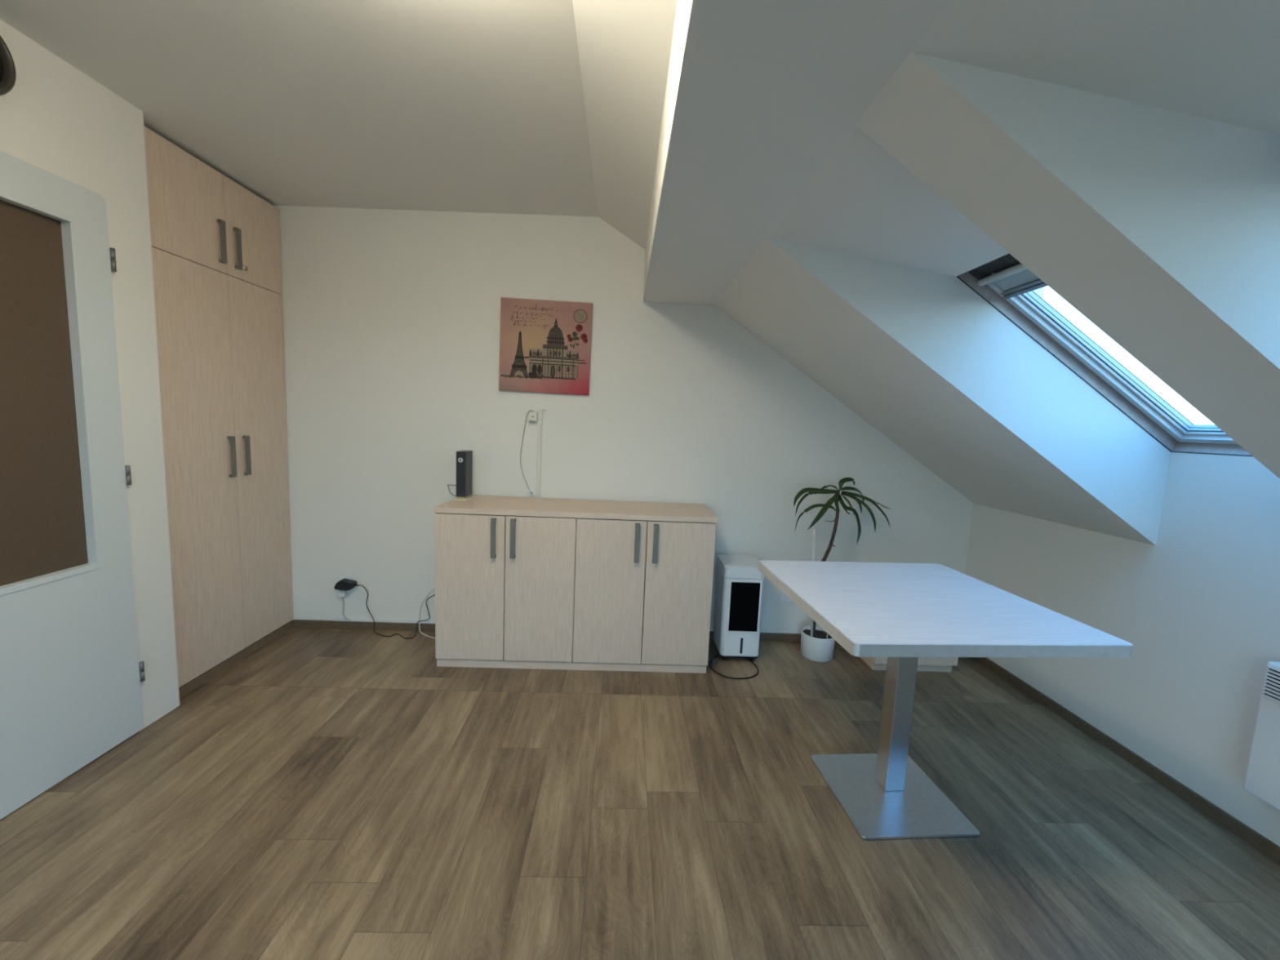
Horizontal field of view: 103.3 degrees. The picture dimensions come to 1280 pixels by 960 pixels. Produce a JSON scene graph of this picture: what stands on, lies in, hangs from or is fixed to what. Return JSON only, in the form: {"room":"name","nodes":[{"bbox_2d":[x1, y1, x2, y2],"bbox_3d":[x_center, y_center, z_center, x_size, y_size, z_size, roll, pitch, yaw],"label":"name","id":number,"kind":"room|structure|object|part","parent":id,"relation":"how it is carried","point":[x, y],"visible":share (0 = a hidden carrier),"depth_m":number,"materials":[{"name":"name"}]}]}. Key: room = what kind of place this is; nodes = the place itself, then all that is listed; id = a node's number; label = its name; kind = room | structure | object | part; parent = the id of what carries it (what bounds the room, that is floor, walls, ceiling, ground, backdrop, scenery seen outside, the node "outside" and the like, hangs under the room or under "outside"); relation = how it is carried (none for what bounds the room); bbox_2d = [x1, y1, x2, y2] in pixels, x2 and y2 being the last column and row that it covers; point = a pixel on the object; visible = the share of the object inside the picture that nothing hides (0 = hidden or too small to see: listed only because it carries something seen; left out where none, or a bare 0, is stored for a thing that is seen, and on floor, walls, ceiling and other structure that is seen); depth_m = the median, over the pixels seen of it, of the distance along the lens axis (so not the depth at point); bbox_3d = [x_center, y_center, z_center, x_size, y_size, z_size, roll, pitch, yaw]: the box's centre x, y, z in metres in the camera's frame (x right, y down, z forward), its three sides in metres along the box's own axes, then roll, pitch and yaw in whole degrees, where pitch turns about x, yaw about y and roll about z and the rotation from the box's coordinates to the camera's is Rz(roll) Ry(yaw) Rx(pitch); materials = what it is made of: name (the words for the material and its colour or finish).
{"room":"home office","nodes":[
{"label":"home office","id":0,"kind":"room"},
{"bbox_2d":[0,19,179,730],"bbox_3d":[-1.985,-0.137,0.154,0.177,2.700,3.868,2,6,-2],"label":"wall","id":1,"kind":"structure","parent":0,"point":[55,118],"depth_m":1.92,"materials":[{"name":"paint"}]},
{"bbox_2d":[0,35,16,95],"bbox_3d":[-1.884,-1.214,1.408,0.034,0.234,0.234,2,6,-2],"label":"wall clock","id":2,"kind":"object","parent":1,"relation":"attached to","point":[7,68],"visible":1,"depth_m":1.50,"materials":[{"name":"grey"}]},
{"bbox_2d":[0,151,145,819],"bbox_3d":[-1.966,0.037,1.541,0.056,2.035,0.812,2,6,-2],"label":"door","id":3,"kind":"structure","parent":1,"relation":"in","point":[72,673],"depth_m":1.71,"materials":[{"name":"paint"}]},
{"bbox_3d":[-1.967,-0.253,1.502,0.004,1.194,0.549,2,6,-2],"label":"frosted pane","id":4,"kind":"part","parent":3,"relation":"part of","materials":[{"name":"brown glass"}]},
{"bbox_2d":[0,0,677,249],"bbox_3d":[-1.249,-1.323,0.469,2.937,0.451,4.714,2,6,-2],"label":"ceiling","id":5,"kind":"structure","parent":0,"point":[526,107],"depth_m":1.77,"materials":[{"name":"paint"}]},
{"bbox_2d":[0,627,1279,959],"bbox_3d":[-0.231,1.266,0.808,5.200,0.080,4.934,2,6,-2],"label":"floor","id":6,"kind":"structure","parent":0,"point":[326,793],"depth_m":1.64,"materials":[{"name":"brown wood"}]},
{"bbox_2d":[144,126,293,697],"bbox_3d":[-2.349,-0.268,2.503,0.697,2.404,0.836,2,6,-2],"label":"wardrobe","id":7,"kind":"object","parent":6,"relation":"on","point":[215,242],"visible":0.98,"depth_m":2.44,"materials":[{"name":"brown wood"}]},
{"bbox_3d":[-1.990,-1.199,2.208,0.019,0.456,0.434,2,6,-2],"label":"door","id":8,"kind":"part","parent":7,"relation":"part of","materials":[{"name":"brown wood"}]},
{"bbox_3d":[-2.041,-0.029,2.340,0.019,1.894,0.434,2,6,-2],"label":"door","id":9,"kind":"part","parent":7,"relation":"part of","materials":[{"name":"brown wood"}]},
{"bbox_3d":[-1.981,-1.131,2.400,0.020,0.192,0.028,2,6,-2],"label":"handle","id":10,"kind":"part","parent":7,"relation":"part of","materials":[{"name":"silver metal"}]},
{"bbox_3d":[-2.025,-0.116,2.514,0.020,0.202,0.028,2,6,-2],"label":"handle","id":11,"kind":"part","parent":7,"relation":"part of","materials":[{"name":"silver metal"}]},
{"bbox_3d":[-1.984,-1.142,2.498,0.020,0.192,0.028,2,6,-2],"label":"handle","id":12,"kind":"part","parent":7,"relation":"part of","materials":[{"name":"silver metal"}]},
{"bbox_3d":[-2.028,-0.127,2.612,0.020,0.202,0.028,2,6,-2],"label":"handle","id":13,"kind":"part","parent":7,"relation":"part of","materials":[{"name":"silver metal"}]},
{"bbox_3d":[-2.003,-1.246,2.623,0.019,0.456,0.395,2,6,-2],"label":"door","id":14,"kind":"part","parent":7,"relation":"part of","materials":[{"name":"brown wood"}]},
{"bbox_3d":[-2.054,-0.076,2.755,0.019,1.894,0.395,2,6,-2],"label":"door","id":15,"kind":"part","parent":7,"relation":"part of","materials":[{"name":"brown wood"}]},
{"bbox_2d":[418,588,435,638],"bbox_3d":[-1.216,0.767,3.008,0.242,0.333,0.126,2,6,-2],"label":"cable","id":16,"kind":"object","parent":6,"relation":"on","point":[420,632],"visible":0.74,"depth_m":3.06,"materials":[{"name":"beige plastic"}]},
{"bbox_2d":[434,495,717,673],"bbox_3d":[-0.344,0.564,2.838,1.442,0.850,0.467,2,6,-2],"label":"sideboard","id":17,"kind":"object","parent":6,"relation":"on","point":[521,582],"visible":1,"depth_m":2.63,"materials":[{"name":"brown wood"}]},
{"bbox_2d":[447,484,456,496],"bbox_3d":[-1.067,0.058,2.933,0.077,0.072,0.088,2,6,-2],"label":"cable","id":18,"kind":"object","parent":17,"relation":"on","point":[447,485],"visible":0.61,"depth_m":2.91,"materials":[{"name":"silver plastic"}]},
{"bbox_2d":[452,450,473,500],"bbox_3d":[-1.000,-0.030,2.860,0.076,0.268,0.147,2,6,-2],"label":"router","id":19,"kind":"object","parent":17,"relation":"on","point":[464,458],"visible":1,"depth_m":2.81,"materials":[{"name":"grey plastic"}]},
{"bbox_3d":[-0.990,-0.035,2.796,0.050,0.237,0.003,2,6,-2],"label":"panel","id":20,"kind":"part","parent":19,"relation":"part of","materials":[{"name":"black plastic"}]},
{"bbox_3d":[-0.879,0.558,2.620,0.351,0.772,0.018,2,6,-2],"label":"door","id":21,"kind":"part","parent":17,"relation":"part of","materials":[{"name":"brown wood"}]},
{"bbox_3d":[-0.746,0.295,2.572,0.024,0.203,0.028,2,6,-2],"label":"handle","id":22,"kind":"part","parent":17,"relation":"part of","materials":[{"name":"silver metal"}]},
{"bbox_3d":[-0.647,0.299,2.576,0.024,0.203,0.028,2,6,-2],"label":"handle","id":23,"kind":"part","parent":17,"relation":"part of","materials":[{"name":"silver metal"}]},
{"bbox_3d":[-0.522,0.572,2.634,0.356,0.772,0.018,2,6,-2],"label":"door","id":24,"kind":"part","parent":17,"relation":"part of","materials":[{"name":"brown wood"}]},
{"bbox_3d":[-0.160,0.587,2.647,0.360,0.772,0.018,2,6,-2],"label":"door","id":25,"kind":"part","parent":17,"relation":"part of","materials":[{"name":"brown wood"}]},
{"bbox_3d":[-0.016,0.324,2.600,0.024,0.203,0.028,2,6,-2],"label":"handle","id":26,"kind":"part","parent":17,"relation":"part of","materials":[{"name":"silver metal"}]},
{"bbox_3d":[0.079,0.328,2.603,0.024,0.203,0.028,2,6,-2],"label":"handle","id":27,"kind":"part","parent":17,"relation":"part of","materials":[{"name":"silver metal"}]},
{"bbox_3d":[0.201,0.601,2.661,0.354,0.772,0.018,2,6,-2],"label":"door","id":28,"kind":"part","parent":17,"relation":"part of","materials":[{"name":"brown wood"}]},
{"bbox_2d":[708,554,764,679],"bbox_3d":[0.538,0.749,2.853,0.298,0.556,0.450,2,6,-2],"label":"cooler","id":29,"kind":"object","parent":6,"relation":"on","point":[740,584],"visible":0.98,"depth_m":2.82,"materials":[{"name":"white plastic"}]},
{"bbox_3d":[0.576,0.926,2.841,0.172,0.120,0.014,2,6,-2],"label":"tank panel","id":30,"kind":"part","parent":29,"relation":"part of","materials":[{"name":"white plastic"}]},
{"bbox_2d":[726,580,762,633],"bbox_3d":[0.578,0.706,2.812,0.182,0.302,0.019,2,6,-2],"label":"grille","id":31,"kind":"object","parent":29,"relation":"attached to","point":[744,597],"depth_m":2.81,"materials":[{"name":"black plastic"}]},
{"bbox_2d":[793,477,890,662],"bbox_3d":[1.135,0.514,2.903,0.642,1.062,0.321,2,6,-2],"label":"potted plant","id":32,"kind":"object","parent":6,"relation":"on","point":[817,645],"visible":0.91,"depth_m":2.88,"materials":[{"name":"green plant"}]},
{"bbox_3d":[1.044,0.965,2.979,0.193,0.143,0.193,2,6,-2],"label":"pot","id":33,"kind":"part","parent":32,"relation":"part of","materials":[{"name":"white ceramic"}]},
{"bbox_3d":[1.062,0.483,2.896,0.102,0.870,0.026,3,6,2],"label":"stem","id":34,"kind":"part","parent":32,"relation":"part of","materials":[{"name":"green plant"}]},
{"bbox_2d":[860,657,958,671],"bbox_3d":[1.533,0.865,2.974,0.486,0.385,0.366,2,6,-2],"label":"box","id":35,"kind":"object","parent":6,"relation":"on","point":[924,664],"visible":0.2,"depth_m":2.81,"materials":[{"name":"beige wood"}]},
{"bbox_3d":[1.540,0.875,2.800,0.466,0.305,0.018,2,6,-2],"label":"door","id":36,"kind":"part","parent":35,"relation":"part of","materials":[{"name":"brown wood"}]},
{"bbox_2d":[757,560,1133,839],"bbox_3d":[0.928,0.778,1.827,0.825,0.761,0.822,2,6,-5],"label":"table","id":37,"kind":"object","parent":6,"relation":"on","point":[902,613],"visible":1,"depth_m":1.73,"materials":[{"name":"laminate"}]},
{"bbox_3d":[0.912,1.149,1.869,0.413,0.008,0.414,2,6,-5],"label":"plate","id":38,"kind":"part","parent":37,"relation":"part of","materials":[{"name":"metal"}]},
{"bbox_2d":[272,204,1044,633],"bbox_3d":[-0.251,-0.373,3.055,5.200,2.830,0.140,2,6,-2],"label":"wall","id":39,"kind":"structure","parent":0,"point":[392,317],"depth_m":2.98,"materials":[{"name":"paint"}]},
{"bbox_2d":[337,576,352,590],"bbox_3d":[-1.773,0.620,3.038,0.082,0.082,0.018,2,6,-2],"label":"wall socket","id":40,"kind":"object","parent":39,"relation":"attached to","point":[339,578],"visible":0.19,"depth_m":3.03,"materials":[{"name":"white plastic"}]},
{"bbox_2d":[337,590,351,621],"bbox_3d":[-1.776,0.758,3.045,0.068,0.192,0.032,2,6,-2],"label":"plug","id":41,"kind":"object","parent":40,"relation":"attached to","point":[342,593],"visible":0.97,"depth_m":3.03,"materials":[{"name":"white plastic"}]},
{"bbox_2d":[333,577,435,639],"bbox_3d":[-1.458,0.765,3.003,0.708,0.318,0.119,2,6,-2],"label":"power cable","id":42,"kind":"object","parent":40,"relation":"attached to","point":[345,584],"visible":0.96,"depth_m":3.00,"materials":[{"name":"black plastic"}]},
{"bbox_2d":[333,618,435,623],"bbox_3d":[-1.479,0.860,3.079,0.745,0.013,0.011,2,6,-2],"label":"trim","id":43,"kind":"structure","parent":39,"relation":"attached to","point":[335,620],"depth_m":3.07,"materials":[{"name":"white plastic"}]},
{"bbox_2d":[528,411,537,422],"bbox_3d":[-0.624,-0.369,2.960,0.047,0.058,0.026,2,6,-2],"label":"socket","id":44,"kind":"object","parent":39,"relation":"attached to","point":[532,415],"visible":1,"depth_m":2.95,"materials":[{"name":"beige plastic"}]},
{"bbox_2d":[520,409,534,496],"bbox_3d":[-0.664,-0.158,2.978,0.087,0.506,0.022,2,6,-2],"label":"cable","id":45,"kind":"object","parent":44,"relation":"hanging from","point":[530,491],"visible":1,"depth_m":2.98,"materials":[{"name":"grey plastic"}]},
{"bbox_2d":[536,408,546,496],"bbox_3d":[-0.581,-0.159,2.991,0.051,0.512,0.014,2,6,-2],"label":"duct","id":46,"kind":"object","parent":39,"relation":"attached to","point":[540,411],"visible":1,"depth_m":2.98,"materials":[{"name":"beige plastic"}]},
{"bbox_2d":[498,297,592,395],"bbox_3d":[-0.544,-0.766,2.916,0.524,0.526,0.025,2,6,-2],"label":"picture","id":47,"kind":"object","parent":39,"relation":"attached to","point":[545,345],"visible":1,"depth_m":2.91,"materials":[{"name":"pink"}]},
{"bbox_2d":[293,619,837,642],"bbox_3d":[-0.039,0.948,3.135,4.114,0.048,0.014,2,6,-2],"label":"baseboard","id":48,"kind":"structure","parent":39,"relation":"attached to","point":[311,624],"depth_m":3.07,"materials":[{"name":"brown wood"}]},
{"bbox_2d":[781,591,794,604],"bbox_3d":[0.921,0.728,3.140,0.082,0.082,0.018,2,6,-2],"label":"wall socket","id":49,"kind":"object","parent":39,"relation":"attached to","point":[785,599],"visible":0.44,"depth_m":3.14,"materials":[{"name":"white plastic"}]},
{"bbox_2d":[643,0,1279,545],"bbox_3d":[1.241,-0.462,0.650,2.316,1.685,4.714,2,6,-2],"label":"ceiling","id":50,"kind":"structure","parent":0,"point":[828,173],"depth_m":1.11,"materials":[{"name":"paint"}]},
{"bbox_2d":[956,253,1252,456],"bbox_3d":[1.738,-0.488,1.592,1.222,0.850,0.975,2,6,-2],"label":"window","id":51,"kind":"structure","parent":50,"relation":"attached to","point":[1004,282],"depth_m":1.92,"materials":[{"name":"grey wood"}]},
{"bbox_2d":[993,269,1039,290],"bbox_3d":[1.335,-0.685,1.556,0.060,0.041,0.655,2,6,-2],"label":"blind","id":52,"kind":"object","parent":51,"relation":"attached to","point":[1025,279],"depth_m":1.79,"materials":[{"name":"grey fabric"}]},
{"bbox_3d":[1.699,-0.453,1.594,0.958,0.657,0.689,2,6,-2],"label":"sash","id":53,"kind":"part","parent":51,"relation":"part of","materials":[{"name":"grey paint"}]},
{"bbox_2d":[964,452,1279,846],"bbox_3d":[2.237,0.637,0.809,0.231,1.382,4.714,2,6,-2],"label":"wall","id":54,"kind":"structure","parent":0,"point":[1198,608],"depth_m":1.96,"materials":[{"name":"paint"}]},
{"bbox_2d":[973,657,1279,863],"bbox_3d":[2.086,1.296,0.872,0.014,0.048,4.700,2,6,-2],"label":"baseboard","id":55,"kind":"structure","parent":54,"relation":"attached to","point":[1263,844],"depth_m":2.02,"materials":[{"name":"brown wood"}]},
{"bbox_2d":[1243,661,1279,810],"bbox_3d":[2.046,0.844,1.260,0.100,0.444,0.776,2,6,-2],"label":"wall heater","id":56,"kind":"object","parent":54,"relation":"attached to","point":[1262,778],"visible":1,"depth_m":1.61,"materials":[{"name":"white plastic"}]},
{"bbox_2d":[1261,665,1279,702],"bbox_3d":[2.006,0.682,1.244,0.007,0.101,0.748,2,6,-2],"label":"grille","id":57,"kind":"object","parent":56,"relation":"attached to","point":[1270,692],"depth_m":1.60,"materials":[{"name":"white plastic"}]}
]}

